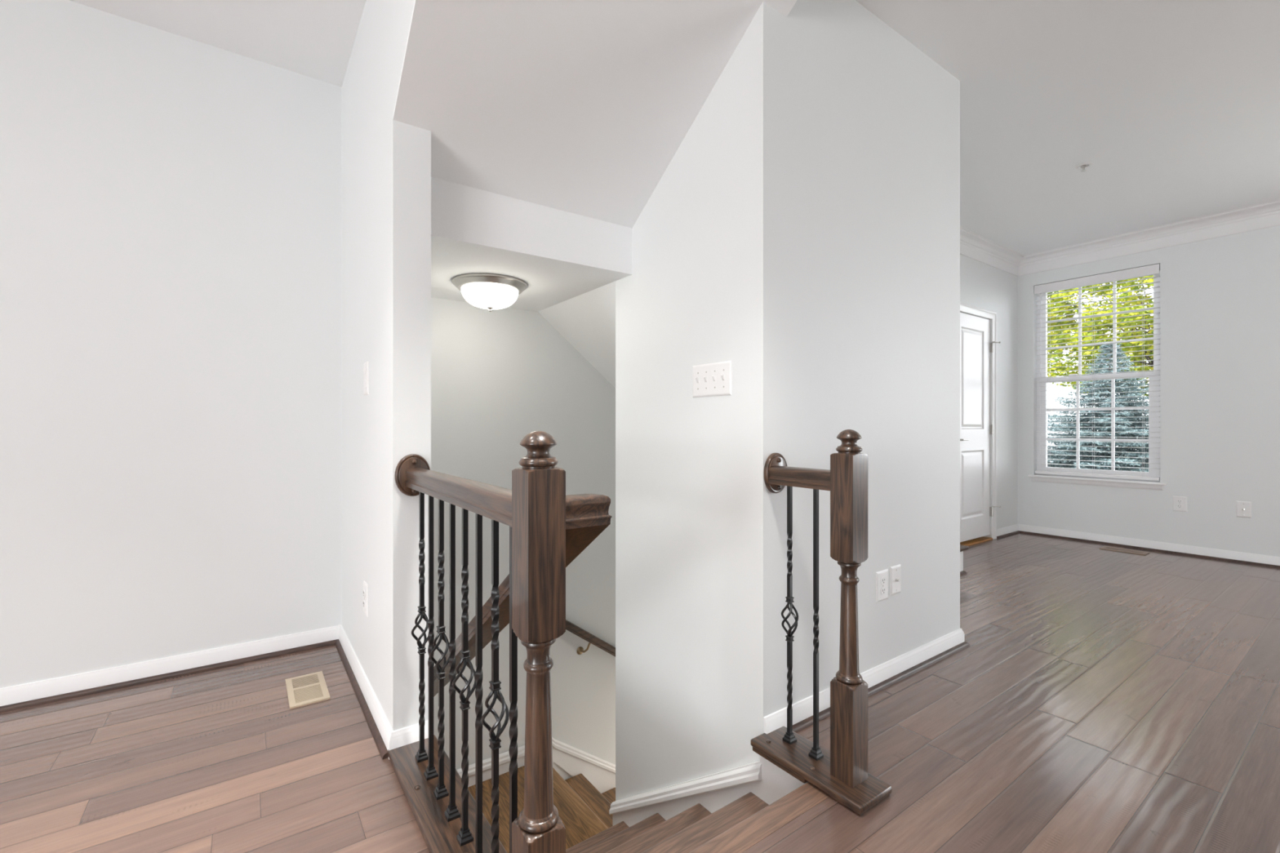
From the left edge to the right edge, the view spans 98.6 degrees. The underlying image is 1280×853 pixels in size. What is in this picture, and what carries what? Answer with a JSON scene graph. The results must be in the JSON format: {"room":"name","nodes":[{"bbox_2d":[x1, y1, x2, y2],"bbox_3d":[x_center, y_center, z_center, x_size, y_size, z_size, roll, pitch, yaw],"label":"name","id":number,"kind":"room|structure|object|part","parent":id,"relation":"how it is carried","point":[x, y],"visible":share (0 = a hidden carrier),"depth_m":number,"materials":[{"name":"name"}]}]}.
{"room":"stair landing","nodes":[
{"label":"stair landing","id":0,"kind":"room"},
{"bbox_2d":[0,0,341,688],"bbox_3d":[-4.409,1.195,0.649,7.399,5.710,0.120,0,0,-36],"label":"wall","id":1,"kind":"structure","parent":0,"point":[171,203],"depth_m":2.29,"materials":[{"name":"paint"}]},
{"bbox_2d":[0,639,337,712],"bbox_3d":[-4.347,1.041,0.592,7.132,0.018,0.018,0,0,-36],"label":"trim","id":2,"kind":"structure","parent":1,"relation":"attached to","point":[182,673],"depth_m":2.27,"materials":[{"name":"brown wood"}]},
{"bbox_2d":[0,625,340,706],"bbox_3d":[-4.356,1.010,0.604,7.132,0.080,0.014,0,0,-36],"label":"baseboard","id":3,"kind":"structure","parent":1,"relation":"attached to","point":[75,682],"depth_m":2.29,"materials":[{"name":"paint"}]},
{"bbox_2d":[341,0,431,731],"bbox_3d":[-0.822,1.195,1.897,0.117,5.710,2.241,0,0,-36],"label":"wall partition","id":4,"kind":"structure","parent":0,"point":[386,162],"depth_m":1.89,"materials":[{"name":"paint"}]},
{"bbox_2d":[334,639,388,759],"bbox_3d":[-1.146,1.041,2.209,0.018,0.018,1.157,0,0,-36],"label":"trim","id":5,"kind":"structure","parent":4,"relation":"attached to","point":[381,747],"depth_m":2.05,"materials":[{"name":"brown wood"}]},
{"bbox_2d":[363,580,368,617],"bbox_3d":[-1.074,0.670,2.140,0.009,0.122,0.078,0,0,-36],"label":"power outlet","id":6,"kind":"object","parent":4,"relation":"attached to","point":[365,584],"visible":1,"depth_m":2.12,"materials":[{"name":"white plastic"}]},
{"bbox_2d":[363,360,368,395],"bbox_3d":[-1.066,-0.186,2.128,0.010,0.126,0.082,0,0,-36],"label":"wall control","id":7,"kind":"object","parent":4,"relation":"attached to","point":[366,366],"visible":1,"depth_m":2.11,"materials":[{"name":"white plastic"}]},
{"bbox_2d":[338,625,428,759],"bbox_3d":[-1.082,1.010,2.246,0.131,0.080,1.171,0,0,-36],"label":"baseboard","id":8,"kind":"structure","parent":4,"relation":"attached to","point":[396,739],"depth_m":1.90,"materials":[{"name":"paint"}]},
{"bbox_2d":[431,297,615,780],"bbox_3d":[0.117,1.195,3.845,3.721,5.710,0.120,0,0,-36],"label":"wall","id":9,"kind":"structure","parent":0,"point":[501,376],"depth_m":3.19,"materials":[{"name":"paint"}]},
{"bbox_2d":[456,737,615,777],"bbox_3d":[-0.424,2.331,3.364,2.241,0.962,0.018,0,0,-36],"label":"trim","id":10,"kind":"structure","parent":9,"relation":"attached to","point":[504,757],"depth_m":3.32,"materials":[{"name":"paint"}]},
{"bbox_2d":[467,746,615,793],"bbox_3d":[-0.429,2.618,3.370,2.241,1.456,0.013,0,0,-36],"label":"trim","id":11,"kind":"structure","parent":9,"relation":"attached to","point":[602,780],"depth_m":3.39,"materials":[{"name":"paint"}]},
{"bbox_2d":[565,619,615,656],"bbox_3d":[-0.057,1.533,3.591,1.300,0.980,0.087,0,0,-36],"label":"wall handrail","id":12,"kind":"object","parent":9,"relation":"attached to","point":[571,627],"visible":0.43,"depth_m":3.38,"materials":[{"name":"brown wood"}]},
{"bbox_2d":[431,177,631,387],"bbox_3d":[-0.144,-0.636,2.982,2.251,2.047,0.976,0,0,-36],"label":"ceiling","id":13,"kind":"structure","parent":0,"point":[570,264],"depth_m":2.32,"materials":[{"name":"paint"}]},
{"bbox_2d":[452,273,527,311],"bbox_3d":[-0.714,-0.610,2.603,0.343,0.136,0.343,0,0,-36],"label":"ceiling light","id":14,"kind":"object","parent":13,"relation":"attached to","point":[490,291],"visible":1,"depth_m":2.50,"materials":[{"name":"white glass"}]},
{"bbox_3d":[-0.714,-0.603,2.603,0.262,0.083,0.262,0,0,-36],"label":"lamp shade","id":15,"kind":"part","parent":14,"relation":"part of","materials":[{"name":"white glass"}]},
{"bbox_2d":[392,0,796,228],"bbox_3d":[-0.080,-1.272,1.741,1.140,0.775,1.112,0,0,-36],"label":"ceiling","id":16,"kind":"structure","parent":0,"point":[579,107],"depth_m":1.86,"materials":[{"name":"paint"}]},
{"bbox_2d":[0,533,1279,852],"bbox_3d":[0.021,1.065,-0.329,13.150,0.030,6.641,0,0,-36],"label":"floor","id":17,"kind":"structure","parent":0,"point":[1098,700],"depth_m":1.80,"materials":[{"name":"brown wood"}]},
{"bbox_2d":[285,671,330,708],"bbox_3d":[-1.334,1.047,2.198,0.132,0.006,0.280,0,0,-36],"label":"floor vent","id":18,"kind":"object","parent":17,"relation":"in","point":[310,688],"visible":1,"depth_m":2.19,"materials":[{"name":"beige metal"}]},
{"bbox_2d":[291,674,323,703],"bbox_3d":[-1.335,1.047,2.198,0.091,0.004,0.236,0,0,-36],"label":"grille","id":19,"kind":"object","parent":18,"relation":"attached to","point":[308,687],"depth_m":2.19,"materials":[{"name":"beige metal"}]},
{"bbox_2d":[387,431,612,852],"bbox_3d":[-0.551,0.584,1.582,0.223,1.152,1.508,0,0,-36],"label":"stair railing","id":20,"kind":"object","parent":17,"relation":"on","point":[549,528],"visible":1,"depth_m":1.19,"materials":[{"name":"brown wood"}]},
{"bbox_2d":[411,612,428,648],"bbox_3d":[-0.673,0.625,1.690,0.054,0.110,0.054,0,0,9],"label":"basket","id":21,"kind":"object","parent":20,"relation":"on","point":[423,615],"depth_m":1.68,"materials":[{"name":"black metal"}]},
{"bbox_2d":[429,632,449,672],"bbox_3d":[-0.553,0.625,1.523,0.054,0.110,0.054,0,0,9],"label":"basket","id":22,"kind":"object","parent":20,"relation":"on","point":[442,636],"depth_m":1.52,"materials":[{"name":"black metal"}]},
{"bbox_3d":[-0.443,1.031,1.366,0.146,0.022,1.031,0,0,-36],"label":"shoe plate","id":23,"kind":"part","parent":20,"relation":"part of","materials":[{"name":"brown wood"}]},
{"bbox_3d":[-0.472,0.163,1.417,0.065,0.059,0.885,0,0,-36],"label":"handrail","id":24,"kind":"part","parent":20,"relation":"part of","materials":[{"name":"brown wood"}]},
{"bbox_2d":[452,657,475,702],"bbox_3d":[-0.434,0.625,1.358,0.054,0.110,0.054,0,0,9],"label":"basket","id":25,"kind":"object","parent":20,"relation":"on","point":[467,662],"depth_m":1.35,"materials":[{"name":"black metal"}]},
{"bbox_2d":[480,689,509,741],"bbox_3d":[-0.317,0.625,1.194,0.054,0.110,0.054,0,0,9],"label":"basket","id":26,"kind":"object","parent":20,"relation":"on","point":[497,694],"depth_m":1.19,"materials":[{"name":"black metal"}]},
{"bbox_3d":[-0.523,0.647,1.642,0.108,1.026,1.443,0,0,-36],"label":"stair rail","id":27,"kind":"part","parent":20,"relation":"part of","materials":[{"name":"brown wood"}]},
{"bbox_3d":[-0.192,0.549,1.030,0.074,0.942,0.074,0,0,-36],"label":"newel post","id":28,"kind":"part","parent":20,"relation":"part of","materials":[{"name":"brown wood"}]},
{"bbox_2d":[467,765,830,852],"bbox_3d":[0.039,1.962,2.452,1.963,1.824,2.023,0,0,-36],"label":"staircase","id":29,"kind":"structure","parent":17,"relation":"attached to","point":[736,827],"depth_m":1.95,"materials":[{"name":"brown wood"}]},
{"bbox_2d":[750,429,891,816],"bbox_3d":[0.543,0.535,1.686,0.176,1.054,0.399,0,0,-36],"label":"stair railing","id":30,"kind":"object","parent":17,"relation":"on","point":[842,773],"visible":1,"depth_m":1.59,"materials":[{"name":"brown wood"}]},
{"bbox_2d":[781,602,798,636],"bbox_3d":[0.482,0.625,1.786,0.054,0.110,0.054,0,0,9],"label":"basket","id":31,"kind":"object","parent":30,"relation":"on","point":[789,633],"depth_m":1.78,"materials":[{"name":"black metal"}]},
{"bbox_3d":[0.517,0.161,1.738,0.062,0.059,0.253,0,0,-33],"label":"handrail","id":32,"kind":"part","parent":30,"relation":"part of","materials":[{"name":"brown wood"}]},
{"bbox_3d":[0.535,1.031,1.680,0.156,0.022,0.399,0,0,-36],"label":"shoe plate","id":33,"kind":"part","parent":30,"relation":"part of","materials":[{"name":"brown wood"}]},
{"bbox_3d":[0.606,0.549,1.603,0.074,0.942,0.074,0,0,-36],"label":"newel post","id":34,"kind":"part","parent":30,"relation":"part of","materials":[{"name":"brown wood"}]},
{"bbox_2d":[960,544,968,575],"bbox_3d":[1.671,0.951,3.708,1.342,0.198,0.430,0,0,-36],"label":"stair step","id":35,"kind":"structure","parent":17,"relation":"on","point":[962,548],"depth_m":3.91,"materials":[{"name":"paint"}]},
{"bbox_3d":[1.664,1.040,3.711,1.335,0.018,0.418,0,0,-36],"label":"shoe moulding","id":36,"kind":"part","parent":35,"relation":"part of","materials":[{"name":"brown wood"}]},
{"bbox_2d":[960,536,992,546],"bbox_3d":[2.965,1.045,4.962,0.697,0.014,0.102,0,0,-36],"label":"trim","id":37,"kind":"structure","parent":17,"relation":"on","point":[980,540],"depth_m":5.00,"materials":[{"name":"brown wood"}]},
{"bbox_2d":[996,530,1019,538],"bbox_3d":[3.553,1.041,5.309,0.514,0.018,0.018,0,0,-36],"label":"trim","id":38,"kind":"structure","parent":17,"relation":"on","point":[1017,531],"depth_m":5.28,"materials":[{"name":"brown wood"}]},
{"bbox_2d":[1099,546,1149,555],"bbox_3d":[4.080,1.047,4.647,0.145,0.006,0.295,0,0,-36],"label":"floor vent","id":39,"kind":"object","parent":17,"relation":"in","point":[1107,548],"visible":1,"depth_m":4.63,"materials":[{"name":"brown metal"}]},
{"bbox_2d":[1105,546,1144,553],"bbox_3d":[4.080,1.047,4.647,0.101,0.004,0.239,0,0,-36],"label":"grille","id":40,"kind":"object","parent":39,"relation":"attached to","point":[1113,548],"depth_m":4.64,"materials":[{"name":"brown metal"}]},
{"bbox_2d":[1019,530,1279,568],"bbox_3d":[5.440,1.041,3.086,0.018,0.018,5.859,0,0,-36],"label":"trim","id":41,"kind":"structure","parent":17,"relation":"on","point":[1020,531],"depth_m":4.61,"materials":[{"name":"brown wood"}]},
{"bbox_2d":[69,0,1279,255],"bbox_3d":[-0.024,-1.760,-0.360,13.340,0.200,6.943,0,0,-36],"label":"ceiling","id":42,"kind":"structure","parent":0,"point":[1173,106],"depth_m":2.70,"materials":[{"name":"paint"}]},
{"bbox_2d":[1075,162,1092,172],"bbox_3d":[2.813,-1.642,3.497,0.084,0.036,0.084,0,0,-36],"label":"sprinkler","id":43,"kind":"object","parent":42,"relation":"attached to","point":[1084,165],"visible":1,"depth_m":3.49,"materials":[{"name":"white plastic"}]},
{"bbox_2d":[615,0,959,800],"bbox_3d":[0.779,1.195,2.495,1.398,5.710,1.162,0,0,-36],"label":"wall","id":44,"kind":"structure","parent":0,"point":[802,233],"depth_m":2.14,"materials":[{"name":"paint"}]},
{"bbox_2d":[608,763,762,814],"bbox_3d":[0.126,1.455,2.182,0.018,0.689,0.912,0,0,-36],"label":"trim","id":45,"kind":"structure","parent":44,"relation":"attached to","point":[751,774],"depth_m":2.08,"materials":[{"name":"paint"}]},
{"bbox_2d":[613,755,807,826],"bbox_3d":[0.203,1.713,2.105,0.016,1.266,1.122,0,0,-36],"label":"trim","id":46,"kind":"structure","parent":44,"relation":"attached to","point":[776,783],"depth_m":1.96,"materials":[{"name":"paint"}]},
{"bbox_2d":[693,360,732,397],"bbox_3d":[0.266,-0.171,2.017,0.017,0.121,0.203,0,0,-36],"label":"light switch","id":47,"kind":"object","parent":44,"relation":"attached to","point":[715,379],"visible":1,"depth_m":2.01,"materials":[{"name":"white plastic"}]},
{"bbox_2d":[763,628,964,733],"bbox_3d":[0.718,1.010,2.604,1.398,0.080,0.914,0,0,-36],"label":"baseboard","id":48,"kind":"structure","parent":44,"relation":"attached to","point":[802,709],"depth_m":2.22,"materials":[{"name":"paint"}]},
{"bbox_2d":[792,641,969,733],"bbox_3d":[0.767,1.041,2.628,1.325,0.018,0.932,0,0,-36],"label":"trim","id":49,"kind":"structure","parent":44,"relation":"attached to","point":[808,722],"depth_m":2.27,"materials":[{"name":"brown wood"}]},
{"bbox_2d":[875,568,888,602],"bbox_3d":[0.987,0.650,2.246,0.087,0.121,0.009,0,0,-36],"label":"power outlet","id":50,"kind":"object","parent":44,"relation":"attached to","point":[882,577],"visible":1,"depth_m":2.24,"materials":[{"name":"white plastic"}]},
{"bbox_2d":[880,586,885,595],"bbox_3d":[0.988,0.670,2.244,0.033,0.031,0.003,0,0,-36],"label":"receptacle","id":51,"kind":"object","parent":50,"relation":"attached to","point":[882,588],"depth_m":2.24,"materials":[{"name":"plastic"}]},
{"bbox_2d":[880,577,885,584],"bbox_3d":[0.988,0.629,2.244,0.033,0.031,0.003,0,0,-36],"label":"receptacle","id":52,"kind":"object","parent":50,"relation":"attached to","point":[882,579],"depth_m":2.24,"materials":[{"name":"plastic"}]},
{"bbox_2d":[889,564,900,595],"bbox_3d":[1.071,0.643,2.301,0.078,0.118,0.017,0,0,-36],"label":"cable jack","id":53,"kind":"object","parent":44,"relation":"attached to","point":[895,571],"visible":1,"depth_m":2.30,"materials":[{"name":"white plastic"}]},
{"bbox_2d":[960,253,1017,537],"bbox_3d":[2.376,1.195,4.565,3.613,5.710,0.120,0,0,-36],"label":"wall","id":54,"kind":"structure","parent":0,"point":[982,285],"depth_m":5.28,"materials":[{"name":"paint"}]},
{"bbox_2d":[960,302,996,538],"bbox_3d":[2.993,-0.012,4.923,0.849,2.124,0.018,0,0,-36],"label":"door frame","id":55,"kind":"structure","parent":54,"relation":"attached to","point":[966,308],"depth_m":5.14,"materials":[{"name":"paint"}]},
{"bbox_2d":[960,311,1000,542],"bbox_3d":[3.015,0.006,4.944,0.752,2.007,0.104,0,0,-36],"label":"door","id":56,"kind":"structure","parent":54,"relation":"attached to","point":[975,346],"depth_m":4.97,"materials":[{"name":"paint"}]},
{"bbox_2d":[996,524,1018,536],"bbox_3d":[3.544,1.010,5.322,0.514,0.080,0.014,0,0,-36],"label":"baseboard","id":57,"kind":"structure","parent":54,"relation":"attached to","point":[1006,530],"depth_m":5.31,"materials":[{"name":"paint"}]},
{"bbox_2d":[1017,225,1279,556],"bbox_3d":[5.532,1.195,3.133,0.160,5.710,6.129,0,0,-36],"label":"wall","id":58,"kind":"structure","parent":0,"point":[1220,297],"depth_m":4.42,"materials":[{"name":"paint"}]},
{"bbox_2d":[1027,270,1165,490],"bbox_3d":[4.139,-0.419,5.026,0.192,1.911,0.984,0,0,-36],"label":"window","id":59,"kind":"structure","parent":58,"relation":"attached to","point":[1154,406],"depth_m":4.97,"materials":[{"name":"white plastic"}]},
{"bbox_3d":[4.111,0.480,5.005,0.122,0.022,0.984,0,0,-36],"label":"sill","id":60,"kind":"part","parent":59,"relation":"part of","materials":[{"name":"paint"}]},
{"bbox_3d":[4.171,-0.018,5.049,0.028,0.915,0.858,0,0,-36],"label":"sash","id":61,"kind":"part","parent":59,"relation":"part of","materials":[{"name":"white plastic"}]},
{"bbox_3d":[4.197,-0.886,5.068,0.028,0.917,0.858,0,0,-36],"label":"sash","id":62,"kind":"part","parent":59,"relation":"part of","materials":[{"name":"white plastic"}]},
{"bbox_2d":[1034,263,1159,480],"bbox_3d":[4.120,-0.456,5.012,0.064,1.828,0.904,0,0,-36],"label":"window blind","id":63,"kind":"object","parent":58,"relation":"attached to","point":[1144,271],"visible":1,"depth_m":4.94,"materials":[{"name":"white plastic"}]},
{"bbox_3d":[4.102,-0.445,4.999,0.002,1.770,0.002,0,0,-36],"label":"ladder cord","id":64,"kind":"part","parent":63,"relation":"part of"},
{"bbox_3d":[4.144,-0.445,5.029,0.002,1.770,0.002,0,0,-36],"label":"ladder cord","id":65,"kind":"part","parent":63,"relation":"part of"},
{"bbox_3d":[4.123,0.444,5.014,0.052,0.028,0.898,0,0,-36],"label":"rail","id":66,"kind":"part","parent":63,"relation":"part of","materials":[{"name":"white plastic"}]},
{"bbox_3d":[4.301,-0.445,4.721,0.002,1.770,0.002,0,0,-36],"label":"ladder cord","id":67,"kind":"part","parent":63,"relation":"part of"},
{"bbox_3d":[4.344,-0.445,4.752,0.002,1.770,0.002,0,0,-36],"label":"ladder cord","id":68,"kind":"part","parent":63,"relation":"part of","materials":[{"name":"white fabric"}]},
{"bbox_2d":[960,200,1279,275],"bbox_3d":[4.057,-1.577,2.091,3.453,0.165,5.859,0,0,-36],"label":"trim","id":69,"kind":"structure","parent":58,"relation":"attached to","point":[974,246],"depth_m":4.75,"materials":[{"name":"paint"}]},
{"bbox_2d":[1017,524,1279,565],"bbox_3d":[5.452,1.010,3.095,0.014,0.080,5.859,0,0,-36],"label":"baseboard","id":70,"kind":"structure","parent":58,"relation":"attached to","point":[1253,557],"depth_m":4.62,"materials":[{"name":"paint"}]},
{"bbox_2d":[1172,495,1187,511],"bbox_3d":[4.428,0.636,4.523,0.009,0.124,0.088,0,0,-36],"label":"power outlet","id":71,"kind":"object","parent":58,"relation":"attached to","point":[1180,504],"visible":1,"depth_m":4.52,"materials":[{"name":"white plastic"}]},
{"bbox_2d":[1235,500,1251,518],"bbox_3d":[4.633,0.638,4.232,0.017,0.124,0.080,0,0,-36],"label":"cable jack","id":72,"kind":"object","parent":58,"relation":"attached to","point":[1243,508],"visible":1,"depth_m":4.23,"materials":[{"name":"white plastic"}]},
{"label":"outside","id":73,"kind":"structure","parent":0,"visible":0},
{"bbox_3d":[24.134,4.300,23.512,53.360,0.100,70.000,0,0,-36],"label":"ground","id":74,"kind":"structure","parent":73,"visible":0},
{"bbox_2d":[1047,292,1072,462],"bbox_3d":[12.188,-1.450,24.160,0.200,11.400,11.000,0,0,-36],"label":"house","id":75,"kind":"structure","parent":74,"relation":"on","point":[1051,395],"depth_m":20.04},
{"bbox_2d":[1047,341,1148,471],"bbox_3d":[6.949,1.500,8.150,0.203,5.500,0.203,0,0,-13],"label":"spruce tree","id":76,"kind":"object","parent":74,"relation":"on","point":[1131,419],"visible":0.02,"depth_m":7.96,"materials":[{"name":"green plant"}]},
{"bbox_2d":[1047,275,1153,395],"bbox_3d":[10.008,0.072,10.630,4.204,8.358,5.214,0,0,-33],"label":"leafy tree","id":77,"kind":"object","parent":74,"relation":"on","point":[1150,280],"visible":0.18,"depth_m":10.69,"materials":[{"name":"green plant"}]}
]}

